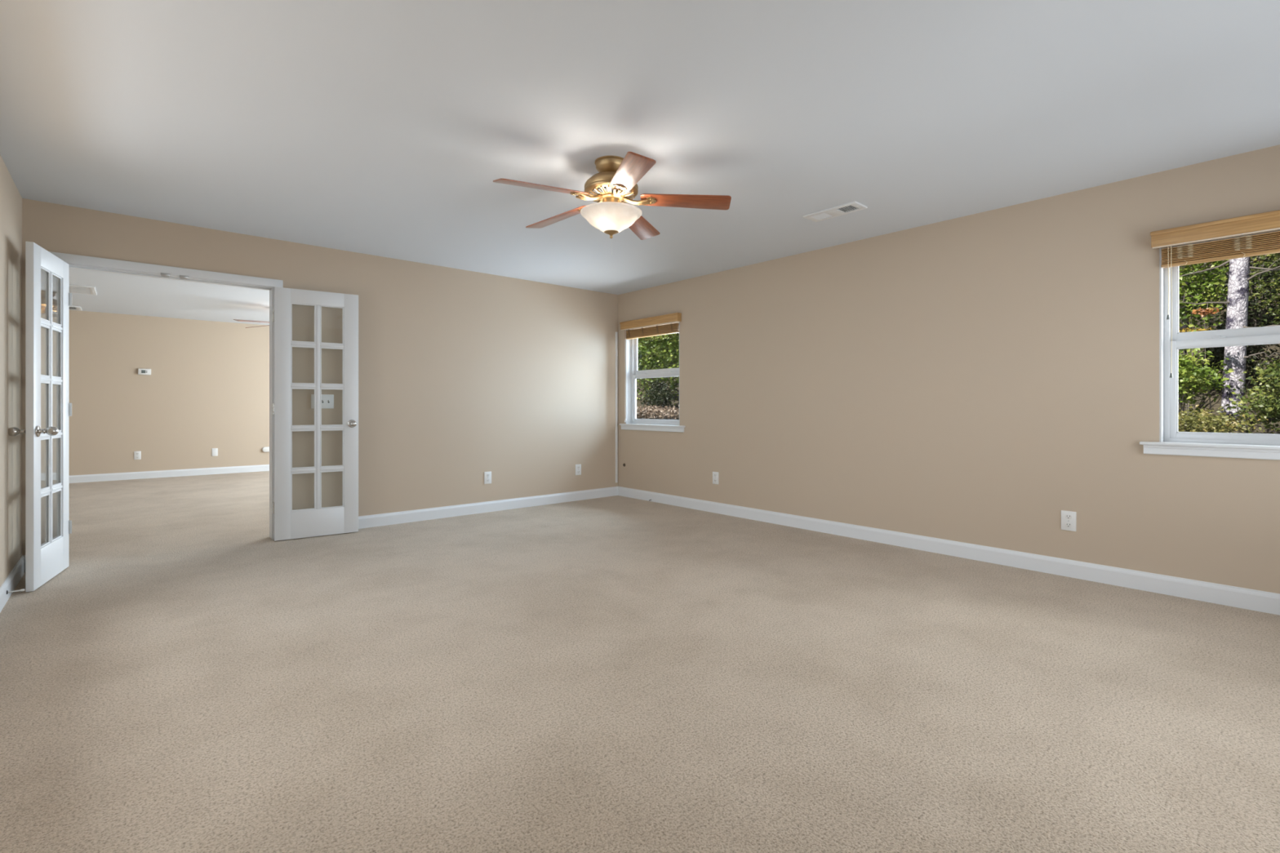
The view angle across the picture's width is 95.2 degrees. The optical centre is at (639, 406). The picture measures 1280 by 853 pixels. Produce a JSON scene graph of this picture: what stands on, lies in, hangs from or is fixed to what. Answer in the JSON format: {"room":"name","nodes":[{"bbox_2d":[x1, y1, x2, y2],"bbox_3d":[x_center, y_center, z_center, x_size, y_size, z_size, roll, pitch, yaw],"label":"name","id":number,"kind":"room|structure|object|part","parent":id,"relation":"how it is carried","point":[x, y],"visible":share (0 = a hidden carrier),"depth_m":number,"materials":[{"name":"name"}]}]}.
{"room":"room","nodes":[
{"label":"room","id":0,"kind":"room"},
{"bbox_2d":[0,155,22,586],"bbox_3d":[-2.031,-0.140,1.431,0.140,2.440,6.230,0,0,-41],"label":"wall","id":1,"kind":"structure","parent":0,"point":[11,200],"depth_m":3.43,"materials":[{"name":"beige paint"}]},
{"bbox_2d":[0,555,25,612],"bbox_3d":[-2.019,1.026,1.535,0.015,0.108,6.090,0,0,-41],"label":"baseboard","id":2,"kind":"structure","parent":1,"relation":"attached to","point":[11,581],"depth_m":3.40,"materials":[{"name":"white paint"}]},
{"bbox_2d":[6,588,24,594],"bbox_3d":[-3.468,1.026,3.249,0.070,0.022,0.022,0,0,-41],"label":"door stop","id":3,"kind":"object","parent":1,"relation":"attached to","point":[23,589],"visible":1,"depth_m":3.25,"materials":[{"name":"grey metal"}]},
{"bbox_2d":[8,241,71,591],"bbox_3d":[-3.700,0.059,3.663,0.218,2.031,0.626,0,0,-30],"label":"door","id":4,"kind":"structure","parent":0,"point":[43,562],"depth_m":3.58,"materials":[{"name":"white paint"}]},
{"bbox_3d":[-3.622,0.146,3.406,0.092,0.067,0.067,0,0,-30],"label":"knob","id":5,"kind":"part","parent":4,"relation":"part of","materials":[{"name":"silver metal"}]},
{"bbox_3d":[-3.513,0.146,3.470,0.092,0.067,0.067,0,0,-30],"label":"knob","id":6,"kind":"part","parent":4,"relation":"part of","materials":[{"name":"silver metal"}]},
{"bbox_2d":[68,310,269,475],"bbox_3d":[-6.759,-0.140,9.442,6.980,2.440,0.140,0,0,-41],"label":"wall","id":7,"kind":"structure","parent":0,"point":[206,388],"depth_m":8.91,"materials":[{"name":"beige paint"}]},
{"bbox_2d":[133,451,141,459],"bbox_3d":[-7.482,0.729,8.709,0.080,0.124,0.010,0,0,-41],"label":"wall outlet","id":8,"kind":"object","parent":7,"relation":"attached to","point":[137,455],"visible":1,"depth_m":8.71,"materials":[{"name":"white plastic"}]},
{"bbox_2d":[137,368,151,374],"bbox_3d":[-7.415,-0.519,8.754,0.148,0.090,0.032,0,0,-41],"label":"thermostat","id":9,"kind":"object","parent":7,"relation":"attached to","point":[140,371],"visible":1,"depth_m":8.74,"materials":[{"name":"white plastic"}]},
{"bbox_2d":[68,464,269,483],"bbox_3d":[-6.708,1.026,9.384,6.700,0.108,0.015,0,0,-41],"label":"baseboard","id":10,"kind":"structure","parent":7,"relation":"attached to","point":[219,470],"depth_m":8.91,"materials":[{"name":"white paint"}]},
{"bbox_2d":[211,448,217,456],"bbox_3d":[-6.780,0.729,9.326,0.078,0.124,0.009,0,0,-41],"label":"blank plate","id":11,"kind":"object","parent":7,"relation":"attached to","point":[214,451],"visible":1,"depth_m":9.32,"materials":[{"name":"white plastic"}]},
{"bbox_2d":[262,446,269,452],"bbox_3d":[-6.231,0.719,9.789,0.154,0.084,0.038,0,0,-41],"label":"night light","id":12,"kind":"object","parent":7,"relation":"attached to","point":[264,449],"visible":0.59,"depth_m":9.76,"materials":[{"name":"white plastic"}]},
{"bbox_2d":[22,198,617,555],"bbox_3d":[-2.242,-0.140,5.470,5.152,2.440,0.120,0,0,-41],"label":"wall","id":13,"kind":"structure","parent":0,"point":[464,375],"depth_m":5.59,"materials":[{"name":"beige paint"}]},
{"bbox_2d":[40,251,283,544],"bbox_3d":[-3.495,0.025,4.368,1.411,2.112,0.156,0,0,-41],"label":"door frame","id":14,"kind":"structure","parent":13,"relation":"attached to","point":[74,261],"depth_m":4.15,"materials":[{"name":"white paint"}]},
{"bbox_3d":[-3.491,-0.967,4.301,0.054,0.018,0.050,0,0,-41],"label":"strike plate","id":15,"kind":"part","parent":14,"relation":"part of","materials":[{"name":"silver metal"}]},
{"bbox_3d":[-3.410,-0.967,4.372,0.054,0.018,0.050,0,0,-41],"label":"strike plate","id":16,"kind":"part","parent":14,"relation":"part of","materials":[{"name":"silver metal"}]},
{"bbox_2d":[272,286,358,541],"bbox_3d":[-2.683,0.059,4.855,0.626,2.031,0.218,0,0,-35],"label":"door","id":17,"kind":"structure","parent":13,"relation":"in","point":[289,524],"depth_m":4.84,"materials":[{"name":"white paint"}]},
{"bbox_3d":[-2.432,0.146,4.952,0.067,0.067,0.092,0,0,-35],"label":"knob","id":18,"kind":"part","parent":17,"relation":"part of","materials":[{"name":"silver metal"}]},
{"bbox_2d":[22,486,617,558],"bbox_3d":[-2.145,1.026,5.466,5.012,0.108,0.015,0,0,-41],"label":"baseboard","id":19,"kind":"structure","parent":13,"relation":"attached to","point":[403,517],"depth_m":5.91,"materials":[{"name":"white paint"}]},
{"bbox_2d":[311,394,333,408],"bbox_3d":[-2.698,-0.043,4.976,0.174,0.120,0.024,0,0,-41],"label":"light switch","id":20,"kind":"object","parent":13,"relation":"attached to","point":[327,400],"visible":0.79,"depth_m":5.00,"materials":[{"name":"white plastic"}]},
{"bbox_2d":[484,471,491,484],"bbox_3d":[-1.557,0.730,5.987,0.080,0.124,0.010,0,0,-41],"label":"wall outlet","id":21,"kind":"object","parent":13,"relation":"attached to","point":[487,475],"visible":1,"depth_m":5.98,"materials":[{"name":"white plastic"}]},
{"bbox_2d":[575,464,581,475],"bbox_3d":[-0.710,0.728,6.731,0.080,0.124,0.010,0,0,-41],"label":"wall outlet","id":22,"kind":"object","parent":13,"relation":"attached to","point":[578,467],"visible":1,"depth_m":6.73,"materials":[{"name":"white plastic"}]},
{"bbox_2d":[615,332,617,482],"bbox_3d":[-0.285,0.011,7.100,0.030,1.830,0.015,0,0,-41],"label":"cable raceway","id":23,"kind":"object","parent":13,"relation":"attached to","point":[616,333],"visible":1,"depth_m":7.09,"materials":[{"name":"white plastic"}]},
{"bbox_2d":[0,471,1279,852],"bbox_3d":[-2.740,1.141,4.864,6.980,0.120,12.325,0,0,-41],"label":"floor","id":24,"kind":"structure","parent":0,"point":[616,673],"depth_m":2.20,"materials":[{"name":"beige carpet"}]},
{"bbox_2d":[0,0,1279,325],"bbox_3d":[-2.758,-1.460,4.847,7.650,0.200,13.045,0,0,-41],"label":"ceiling","id":25,"kind":"structure","parent":0,"point":[384,128],"depth_m":2.75,"materials":[{"name":"white paint"}]},
{"bbox_2d":[68,306,81,310],"bbox_3d":[-7.864,-1.350,7.973,0.360,0.021,0.360,0,0,-41],"label":"ceiling vent","id":26,"kind":"object","parent":25,"relation":"in","point":[72,308],"visible":0.45,"depth_m":8.03,"materials":[{"name":"white metal"}]},
{"bbox_2d":[68,284,97,295],"bbox_3d":[-6.625,-1.350,6.652,0.640,0.021,0.600,0,0,-41],"label":"ceiling vent","id":27,"kind":"object","parent":25,"relation":"in","point":[77,289],"visible":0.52,"depth_m":6.78,"materials":[{"name":"white metal"}]},
{"bbox_2d":[233,319,269,328],"bbox_3d":[-4.948,-1.102,8.149,1.272,0.517,1.266,0,0,23],"label":"ceiling fan","id":28,"kind":"object","parent":25,"relation":"hanging from","point":[233,319],"visible":0.02,"depth_m":7.78,"materials":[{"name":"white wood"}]},
{"bbox_3d":[-5.130,-1.137,7.811,0.138,0.006,0.495,14,11,29],"label":"blade","id":29,"kind":"part","parent":28,"relation":"part of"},
{"bbox_2d":[493,151,731,239],"bbox_3d":[-0.194,-1.102,3.259,1.266,0.517,1.272,0,0,-41],"label":"ceiling fan","id":30,"kind":"object","parent":25,"relation":"hanging from","point":[615,184],"visible":1,"depth_m":3.18,"materials":[{"name":"brown wood"}]},
{"bbox_3d":[-0.505,-1.137,3.034,0.495,0.006,0.138,-4,15,-33],"label":"blade","id":31,"kind":"part","parent":30,"relation":"part of","materials":[{"name":"brown wood"}]},
{"bbox_3d":[-0.481,-1.137,3.518,0.495,0.006,0.138,-4,10,39],"label":"blade","id":32,"kind":"part","parent":30,"relation":"part of","materials":[{"name":"brown wood"}]},
{"bbox_3d":[-0.160,-1.026,3.259,0.343,0.112,0.343,0,0,-41],"label":"lamp shade","id":33,"kind":"part","parent":30,"relation":"part of","materials":[{"name":"white glass"}]},
{"bbox_3d":[-0.052,-1.137,2.862,0.138,0.006,0.495,13,0,-16],"label":"blade","id":34,"kind":"part","parent":30,"relation":"part of","materials":[{"name":"brown wood"}]},
{"bbox_3d":[-0.014,-1.137,3.644,0.138,0.006,0.495,-13,-8,20],"label":"blade","id":35,"kind":"part","parent":30,"relation":"part of","materials":[{"name":"brown wood"}]},
{"bbox_3d":[0.251,-1.137,3.239,0.495,0.006,0.138,3,-12,3],"label":"blade","id":36,"kind":"part","parent":30,"relation":"part of","materials":[{"name":"brown wood"}]},
{"bbox_2d":[802,200,867,222],"bbox_3d":[1.355,-1.350,4.074,0.172,0.021,0.400,0,0,-41],"label":"ceiling vent","id":37,"kind":"object","parent":25,"relation":"in","point":[852,206],"visible":1,"depth_m":4.05,"materials":[{"name":"white metal"}]},
{"bbox_2d":[617,144,1279,593],"bbox_3d":[1.795,-0.140,4.883,0.140,2.440,6.370,0,0,-41],"label":"wall","id":38,"kind":"structure","parent":0,"point":[982,378],"depth_m":4.11,"materials":[{"name":"beige paint"}]},
{"bbox_2d":[619,321,685,432],"bbox_3d":[0.169,-0.348,6.709,0.174,1.252,1.080,0,0,-41],"label":"window","id":39,"kind":"structure","parent":38,"relation":"in","point":[633,374],"depth_m":6.96,"materials":[{"name":"white plastic"}]},
{"bbox_2d":[619,312,681,422],"bbox_3d":[0.123,-0.410,6.668,0.120,1.194,0.974,0,0,-41],"label":"window blind","id":40,"kind":"object","parent":39,"relation":"attached to","point":[666,324],"visible":0.97,"depth_m":6.60,"materials":[{"name":"brown wood"}]},
{"bbox_3d":[0.126,-0.809,6.671,0.056,0.013,0.888,0,0,-41],"label":"rail","id":41,"kind":"part","parent":40,"relation":"part of","materials":[{"name":"brown wood"}]},
{"bbox_3d":[0.201,-0.088,6.736,0.028,0.586,0.842,0,0,-41],"label":"sash","id":42,"kind":"part","parent":39,"relation":"part of","materials":[{"name":"white plastic"}]},
{"bbox_3d":[0.223,-0.640,6.755,0.026,0.569,0.842,0,0,-41],"label":"sash","id":43,"kind":"part","parent":39,"relation":"part of","materials":[{"name":"white plastic"}]},
{"bbox_2d":[712,471,718,484],"bbox_3d":[0.767,0.727,5.941,0.010,0.124,0.080,0,0,-41],"label":"wall outlet","id":44,"kind":"object","parent":38,"relation":"attached to","point":[715,474],"visible":1,"depth_m":5.94,"materials":[{"name":"white plastic"}]},
{"bbox_2d":[617,486,1279,615],"bbox_3d":[1.737,1.026,4.831,0.015,0.108,6.090,0,0,-41],"label":"baseboard","id":45,"kind":"structure","parent":38,"relation":"attached to","point":[1212,593],"depth_m":3.94,"materials":[{"name":"white paint"}]},
{"bbox_2d":[1061,510,1075,531],"bbox_3d":[2.722,0.727,3.715,0.010,0.124,0.080,0,0,-41],"label":"wall outlet","id":46,"kind":"object","parent":38,"relation":"attached to","point":[1068,517],"visible":1,"depth_m":3.71,"materials":[{"name":"white plastic"}]},
{"bbox_2d":[1065,522,1071,527],"bbox_3d":[2.720,0.753,3.713,0.003,0.027,0.035,0,0,-41],"label":"receptacle","id":47,"kind":"object","parent":46,"relation":"attached to","point":[1067,524],"depth_m":3.71,"materials":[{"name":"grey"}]},
{"bbox_2d":[1065,514,1071,519],"bbox_3d":[2.720,0.700,3.713,0.003,0.027,0.035,0,0,-41],"label":"receptacle","id":48,"kind":"object","parent":46,"relation":"attached to","point":[1067,516],"depth_m":3.71,"materials":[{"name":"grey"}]},
{"bbox_2d":[1139,248,1279,460],"bbox_3d":[3.347,-0.348,3.089,0.174,1.252,1.067,0,0,-41],"label":"window","id":49,"kind":"structure","parent":38,"relation":"in","point":[1172,442],"depth_m":3.35,"materials":[{"name":"white plastic"}]},
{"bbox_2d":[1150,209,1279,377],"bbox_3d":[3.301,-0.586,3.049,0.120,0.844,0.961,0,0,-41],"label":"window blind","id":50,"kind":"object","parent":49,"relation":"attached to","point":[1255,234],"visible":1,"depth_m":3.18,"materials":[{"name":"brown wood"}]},
{"bbox_3d":[3.010,-0.720,3.331,0.004,0.394,0.005,0,0,-41],"label":"lift cord","id":51,"kind":"part","parent":50,"relation":"part of","materials":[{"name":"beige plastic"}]},
{"bbox_3d":[3.019,-0.553,3.322,0.006,0.727,0.003,0,0,-8],"label":"lift cord","id":52,"kind":"part","parent":50,"relation":"part of","materials":[{"name":"white fabric"}]},
{"bbox_3d":[3.057,-0.851,3.280,0.012,0.111,0.067,0,0,-41],"label":"ladder cord","id":53,"kind":"part","parent":50,"relation":"part of","materials":[{"name":"beige plastic"}]},
{"bbox_3d":[3.304,-0.809,3.051,0.056,0.013,0.875,0,0,-41],"label":"rail","id":54,"kind":"part","parent":50,"relation":"part of","materials":[{"name":"brown wood"}]},
{"bbox_3d":[3.206,-0.851,3.110,0.012,0.111,0.067,0,0,-41],"label":"ladder cord","id":55,"kind":"part","parent":50,"relation":"part of","materials":[{"name":"beige plastic"}]},
{"bbox_3d":[3.378,-0.088,3.117,0.028,0.586,0.829,0,0,-41],"label":"sash","id":56,"kind":"part","parent":49,"relation":"part of","materials":[{"name":"white plastic"}]},
{"bbox_3d":[3.400,-0.640,3.136,0.026,0.569,0.829,0,0,-41],"label":"sash","id":57,"kind":"part","parent":49,"relation":"part of","materials":[{"name":"white plastic"}]},
{"label":"outside","id":58,"kind":"structure","parent":0,"visible":0},
{"bbox_2d":[636,254,1279,434],"bbox_3d":[9.942,-6.490,18.043,29.250,15.671,38.000,0,0,-41],"label":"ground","id":59,"kind":"structure","parent":58,"point":[1217,403],"depth_m":10.76,"materials":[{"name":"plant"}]},
{"bbox_2d":[636,333,679,406],"bbox_3d":[0.284,-1.346,12.019,2.518,2.944,2.784,0,0,30],"label":"shrub","id":60,"kind":"object","parent":59,"relation":"on","point":[660,350],"visible":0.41,"depth_m":11.60,"materials":[{"name":"green plant"}]},
{"bbox_3d":[0.118,-1.008,11.849,0.776,2.268,0.724,0,0,-1],"label":"stem","id":61,"kind":"part","parent":60,"relation":"part of","materials":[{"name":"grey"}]},
{"bbox_2d":[636,404,679,419],"bbox_3d":[0.326,0.113,10.226,1.984,0.314,2.245,0,0,-41],"label":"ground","id":62,"kind":"structure","parent":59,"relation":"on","point":[655,412],"depth_m":9.79,"materials":[{"name":"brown plant"}]},
{"bbox_3d":[0.360,0.141,10.173,1.094,0.258,0.884,0,0,40],"label":"stem","id":63,"kind":"part","parent":62,"relation":"part of","materials":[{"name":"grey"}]},
{"bbox_2d":[636,335,679,400],"bbox_3d":[0.336,-1.739,14.714,2.205,3.294,1.918,0,0,12],"label":"shrub","id":64,"kind":"object","parent":59,"relation":"on","point":[676,384],"visible":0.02,"depth_m":14.63,"materials":[{"name":"green plant"}]},
{"bbox_2d":[637,378,679,408],"bbox_3d":[0.351,-0.168,10.900,0.727,0.770,0.875,0,0,-41],"label":"shrub","id":65,"kind":"object","parent":59,"relation":"on","point":[663,394],"visible":0.91,"depth_m":10.75,"materials":[{"name":"green plant"}]},
{"bbox_2d":[1177,264,1189,365],"bbox_3d":[10.205,-5.300,10.892,1.038,10.006,2.254,0,0,-41],"label":"tree","id":66,"kind":"object","parent":59,"relation":"on","point":[1184,326],"visible":0.02,"depth_m":11.13,"materials":[{"name":"green plant"}]},
{"bbox_2d":[1178,327,1217,400],"bbox_3d":[8.213,-0.378,8.815,0.478,1.638,0.735,0,0,-41],"label":"sapling","id":67,"kind":"object","parent":59,"relation":"on","point":[1197,329],"visible":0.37,"depth_m":8.73,"materials":[{"name":"yellow plant"}]},
{"bbox_2d":[1191,307,1222,415],"bbox_3d":[8.469,-0.530,8.761,0.327,1.907,0.307,0,0,-16],"label":"sapling","id":68,"kind":"object","parent":59,"relation":"on","point":[1203,313],"visible":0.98,"depth_m":8.72,"materials":[{"name":"orange plant"}]},
{"bbox_3d":[8.480,-0.512,8.723,0.130,1.870,0.047,0,0,6],"label":"stem","id":69,"kind":"part","parent":68,"relation":"part of","materials":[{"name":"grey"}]},
{"bbox_2d":[1177,328,1236,426],"bbox_3d":[8.110,-0.341,8.698,1.418,1.619,1.103,0,0,-41],"label":"shrub","id":70,"kind":"object","parent":59,"relation":"on","point":[1189,380],"visible":0.66,"depth_m":8.52,"materials":[{"name":"green plant"}]},
{"bbox_3d":[8.009,-0.130,8.668,0.307,1.196,0.495,0,0,15],"label":"stem","id":71,"kind":"part","parent":70,"relation":"part of","materials":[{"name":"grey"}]},
{"bbox_2d":[1177,259,1252,415],"bbox_3d":[9.510,-1.370,10.246,0.931,3.168,1.666,0,0,-41],"label":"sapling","id":72,"kind":"object","parent":59,"relation":"on","point":[1210,286],"visible":0.45,"depth_m":10.06,"materials":[{"name":"green plant"}]},
{"bbox_3d":[9.500,-1.113,10.320,0.360,2.654,0.447,0,0,-41],"label":"stem","id":73,"kind":"part","parent":72,"relation":"part of","materials":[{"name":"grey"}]},
{"bbox_2d":[1177,404,1272,433],"bbox_3d":[7.524,0.268,7.950,1.775,0.626,1.799,0,0,8],"label":"shrub","id":74,"kind":"object","parent":59,"relation":"on","point":[1204,424],"visible":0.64,"depth_m":7.71,"materials":[{"name":"green plant"}]},
{"bbox_2d":[1178,256,1279,427],"bbox_3d":[9.041,-4.103,8.926,2.308,9.010,0.636,0,0,43],"label":"tree","id":75,"kind":"object","parent":59,"relation":"on","point":[1237,314],"visible":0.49,"depth_m":8.92,"materials":[{"name":"grey plant"}]},
{"bbox_2d":[1189,253,1279,329],"bbox_3d":[12.495,-3.103,12.077,2.271,3.520,3.132,0,0,-41],"label":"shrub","id":76,"kind":"object","parent":59,"relation":"on","point":[1251,303],"visible":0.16,"depth_m":11.89,"materials":[{"name":"green plant"}]},
{"bbox_2d":[1189,254,1279,299],"bbox_3d":[14.549,-5.904,13.762,3.367,6.787,9.999,0,0,-41],"label":"shrub","id":77,"kind":"object","parent":59,"relation":"on","point":[1265,255],"visible":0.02,"depth_m":13.81,"materials":[{"name":"green plant"}]},
{"bbox_2d":[1194,315,1279,389],"bbox_3d":[10.617,-0.961,10.478,0.752,1.504,1.264,0,0,-22],"label":"shrub","id":78,"kind":"object","parent":59,"relation":"on","point":[1251,349],"visible":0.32,"depth_m":10.35,"materials":[{"name":"green plant"}]},
{"bbox_3d":[10.689,-0.767,10.406,0.382,1.118,0.520,0,0,-41],"label":"stem","id":79,"kind":"part","parent":78,"relation":"part of","materials":[{"name":"grey plant"}]},
{"bbox_2d":[1212,253,1279,326],"bbox_3d":[10.906,-1.730,9.831,3.034,3.311,1.912,0,0,-41],"label":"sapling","id":80,"kind":"object","parent":59,"relation":"on","point":[1277,255],"visible":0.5,"depth_m":9.98,"materials":[{"name":"green plant"}]},
{"bbox_2d":[1216,351,1279,434],"bbox_3d":[8.712,-0.129,7.889,1.725,1.226,1.333,0,0,-25],"label":"shrub","id":81,"kind":"object","parent":59,"relation":"on","point":[1267,405],"visible":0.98,"depth_m":7.89,"materials":[{"name":"green plant"}]},
{"bbox_3d":[8.667,0.027,7.836,0.535,0.913,0.445,0,0,-16],"label":"stem","id":82,"kind":"part","parent":81,"relation":"part of","materials":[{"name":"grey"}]},
{"bbox_2d":[1250,344,1279,386],"bbox_3d":[10.744,-0.534,8.960,1.080,1.479,1.927,0,0,-41],"label":"shrub","id":83,"kind":"object","parent":59,"relation":"on","point":[1268,353],"visible":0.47,"depth_m":9.50,"materials":[{"name":"green plant"}]}
]}

